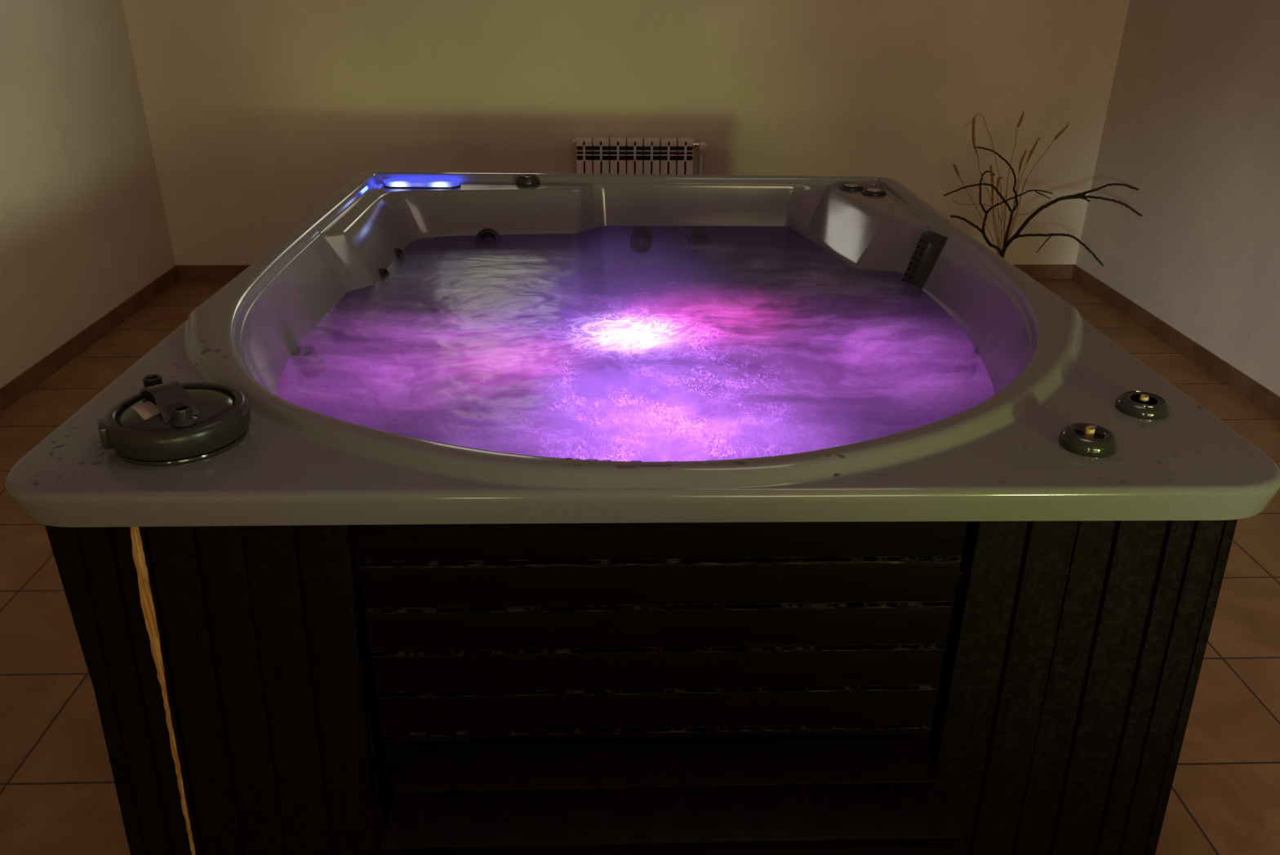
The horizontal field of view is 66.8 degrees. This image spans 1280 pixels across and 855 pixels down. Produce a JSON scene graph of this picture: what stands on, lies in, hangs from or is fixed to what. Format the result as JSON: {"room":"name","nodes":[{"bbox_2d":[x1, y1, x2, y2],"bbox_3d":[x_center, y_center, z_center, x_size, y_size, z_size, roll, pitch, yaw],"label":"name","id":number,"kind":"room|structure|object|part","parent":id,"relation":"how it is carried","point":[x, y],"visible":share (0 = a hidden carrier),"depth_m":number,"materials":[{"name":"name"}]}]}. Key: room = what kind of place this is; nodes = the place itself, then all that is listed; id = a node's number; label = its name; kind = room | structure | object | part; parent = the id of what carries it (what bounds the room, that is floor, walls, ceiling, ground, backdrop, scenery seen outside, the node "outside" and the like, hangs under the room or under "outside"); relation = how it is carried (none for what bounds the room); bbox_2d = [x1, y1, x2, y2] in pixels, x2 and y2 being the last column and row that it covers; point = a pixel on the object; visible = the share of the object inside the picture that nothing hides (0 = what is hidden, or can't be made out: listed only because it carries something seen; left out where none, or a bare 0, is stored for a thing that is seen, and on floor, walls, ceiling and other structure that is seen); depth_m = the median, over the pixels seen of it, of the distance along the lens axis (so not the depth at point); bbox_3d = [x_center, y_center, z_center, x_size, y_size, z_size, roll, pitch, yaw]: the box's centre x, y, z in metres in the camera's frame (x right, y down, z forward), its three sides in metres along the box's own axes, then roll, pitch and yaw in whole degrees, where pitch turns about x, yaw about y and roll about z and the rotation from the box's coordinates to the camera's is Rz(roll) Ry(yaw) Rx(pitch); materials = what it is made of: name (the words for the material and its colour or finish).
{"room":"hot tub room","nodes":[
{"label":"hot tub room","id":0,"kind":"room"},
{"bbox_2d":[0,0,175,388],"bbox_3d":[-2.159,0.037,-0.013,0.100,2.750,9.276,0,26,-2],"label":"wall","id":1,"kind":"structure","parent":0,"point":[84,228],"depth_m":3.80,"materials":[{"name":"paint"}]},
{"bbox_2d":[0,265,179,413],"bbox_3d":[-2.116,1.244,0.566,0.008,0.072,9.274,0,26,-2],"label":"baseboard","id":2,"kind":"structure","parent":1,"relation":"attached to","point":[35,375],"depth_m":3.87,"materials":[{"name":"wood"}]},
{"bbox_2d":[121,0,1129,265],"bbox_3d":[-0.031,-2.000,4.284,4.646,2.750,0.100,0,26,-2],"label":"wall","id":3,"kind":"structure","parent":0,"point":[258,113],"depth_m":4.45,"materials":[{"name":"paint"}]},
{"bbox_2d":[177,264,1074,279],"bbox_3d":[-0.040,-0.770,4.812,4.430,0.072,0.008,0,26,-2],"label":"baseboard","id":4,"kind":"structure","parent":3,"relation":"attached to","point":[1034,271],"depth_m":4.75,"materials":[{"name":"wood"}]},
{"bbox_2d":[572,137,707,174],"bbox_3d":[-0.002,-1.051,4.630,0.623,0.643,0.100,0,26,-2],"label":"radiator","id":5,"kind":"object","parent":3,"relation":"attached to","point":[651,157],"visible":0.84,"depth_m":4.49,"materials":[{"name":"metal"}]},
{"bbox_3d":[0.291,-1.297,4.489,0.042,0.044,0.040,0,26,-2],"label":"valve knob","id":6,"kind":"part","parent":5,"relation":"part of","materials":[{"name":"ceramic"}]},
{"bbox_2d":[0,278,1279,854],"bbox_3d":[0.101,1.309,0.672,4.646,0.100,9.476,0,26,-2],"label":"floor","id":7,"kind":"structure","parent":0,"point":[59,796],"depth_m":2.16,"materials":[{"name":"tile"}]},
{"bbox_2d":[5,170,1279,854],"bbox_3d":[-0.008,-0.012,2.356,1.759,0.828,2.067,0,26,-2],"label":"hot tub","id":8,"kind":"object","parent":7,"relation":"on","point":[266,625],"visible":0.94,"depth_m":1.46,"materials":[{"name":"grey plastic"}]},
{"bbox_2d":[97,373,250,466],"bbox_3d":[-0.656,-0.021,1.376,0.192,0.079,0.190,0,26,-2],"label":"lid","id":9,"kind":"object","parent":8,"relation":"on","point":[171,423],"visible":1,"depth_m":1.33,"materials":[{"name":"plastic"}]},
{"bbox_3d":[-0.710,-0.059,1.418,0.034,0.031,0.034,0,26,-2],"label":"knob","id":10,"kind":"part","parent":9,"relation":"part of","materials":[{"name":"grey plastic"}]},
{"bbox_3d":[-0.665,-0.044,1.367,0.046,0.028,0.113,-19,32,-35],"label":"handle","id":11,"kind":"part","parent":9,"relation":"part of","materials":[{"name":"grey plastic"}]},
{"bbox_3d":[-0.623,-0.013,1.325,0.034,0.030,0.034,0,26,-2],"label":"knob","id":12,"kind":"part","parent":9,"relation":"part of","materials":[{"name":"grey plastic"}]},
{"bbox_3d":[-0.618,0.440,1.482,0.432,0.732,0.030,0,26,-2],"label":"corner panel","id":13,"kind":"part","parent":8,"relation":"part of","materials":[{"name":"brown wood"}]},
{"bbox_2d":[382,177,460,188],"bbox_3d":[-0.667,-0.747,2.974,0.234,0.018,0.075,0,26,-2],"label":"light","id":14,"kind":"object","parent":8,"relation":"on","point":[393,183],"depth_m":2.95,"materials":[{"name":"blue plastic"}]},
{"bbox_2d":[275,244,995,461],"bbox_3d":[-0.001,-0.244,2.246,1.503,0.008,1.848,0,26,-2],"label":"water","id":15,"kind":"object","parent":8,"relation":"in","point":[671,422],"visible":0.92,"depth_m":1.92,"materials":[{"name":"purple liquid"}]},
{"bbox_3d":[0.031,0.428,1.499,0.859,0.714,0.025,0,26,-2],"label":"panel","id":16,"kind":"part","parent":8,"relation":"part of","materials":[{"name":"brown wood"}]},
{"bbox_2d":[897,228,947,302],"bbox_3d":[0.750,-0.415,2.527,0.117,0.183,0.102,-9,27,-19],"label":"grille","id":17,"kind":"object","parent":8,"relation":"attached to","point":[927,256],"depth_m":2.51,"materials":[{"name":"grey plastic"}]},
{"bbox_3d":[0.819,0.020,2.387,0.066,0.732,1.876,0,26,-2],"label":"panel","id":18,"kind":"part","parent":8,"relation":"part of","materials":[{"name":"brown wood"}]},
{"bbox_3d":[0.677,0.432,1.522,0.413,0.732,0.030,0,26,-2],"label":"corner panel","id":19,"kind":"part","parent":8,"relation":"part of","materials":[{"name":"brown wood"}]},
{"bbox_2d":[943,110,1142,266],"bbox_3d":[1.703,-0.903,4.188,0.902,0.881,0.332,0,26,-2],"label":"dried arrangement","id":20,"kind":"object","parent":7,"relation":"on","point":[1080,195],"visible":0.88,"depth_m":4.16,"materials":[{"name":"brown plant"}]},
{"bbox_2d":[1075,0,1279,396],"bbox_3d":[2.384,0.010,0.128,0.100,2.750,9.276,0,26,-2],"label":"wall","id":21,"kind":"structure","parent":0,"point":[1192,122],"depth_m":3.85,"materials":[{"name":"paint"}]},
{"bbox_2d":[1071,264,1279,420],"bbox_3d":[2.319,1.217,0.704,0.008,0.072,9.274,0,26,-2],"label":"baseboard","id":22,"kind":"structure","parent":21,"relation":"attached to","point":[1264,397],"depth_m":3.92,"materials":[{"name":"wood"}]}
]}

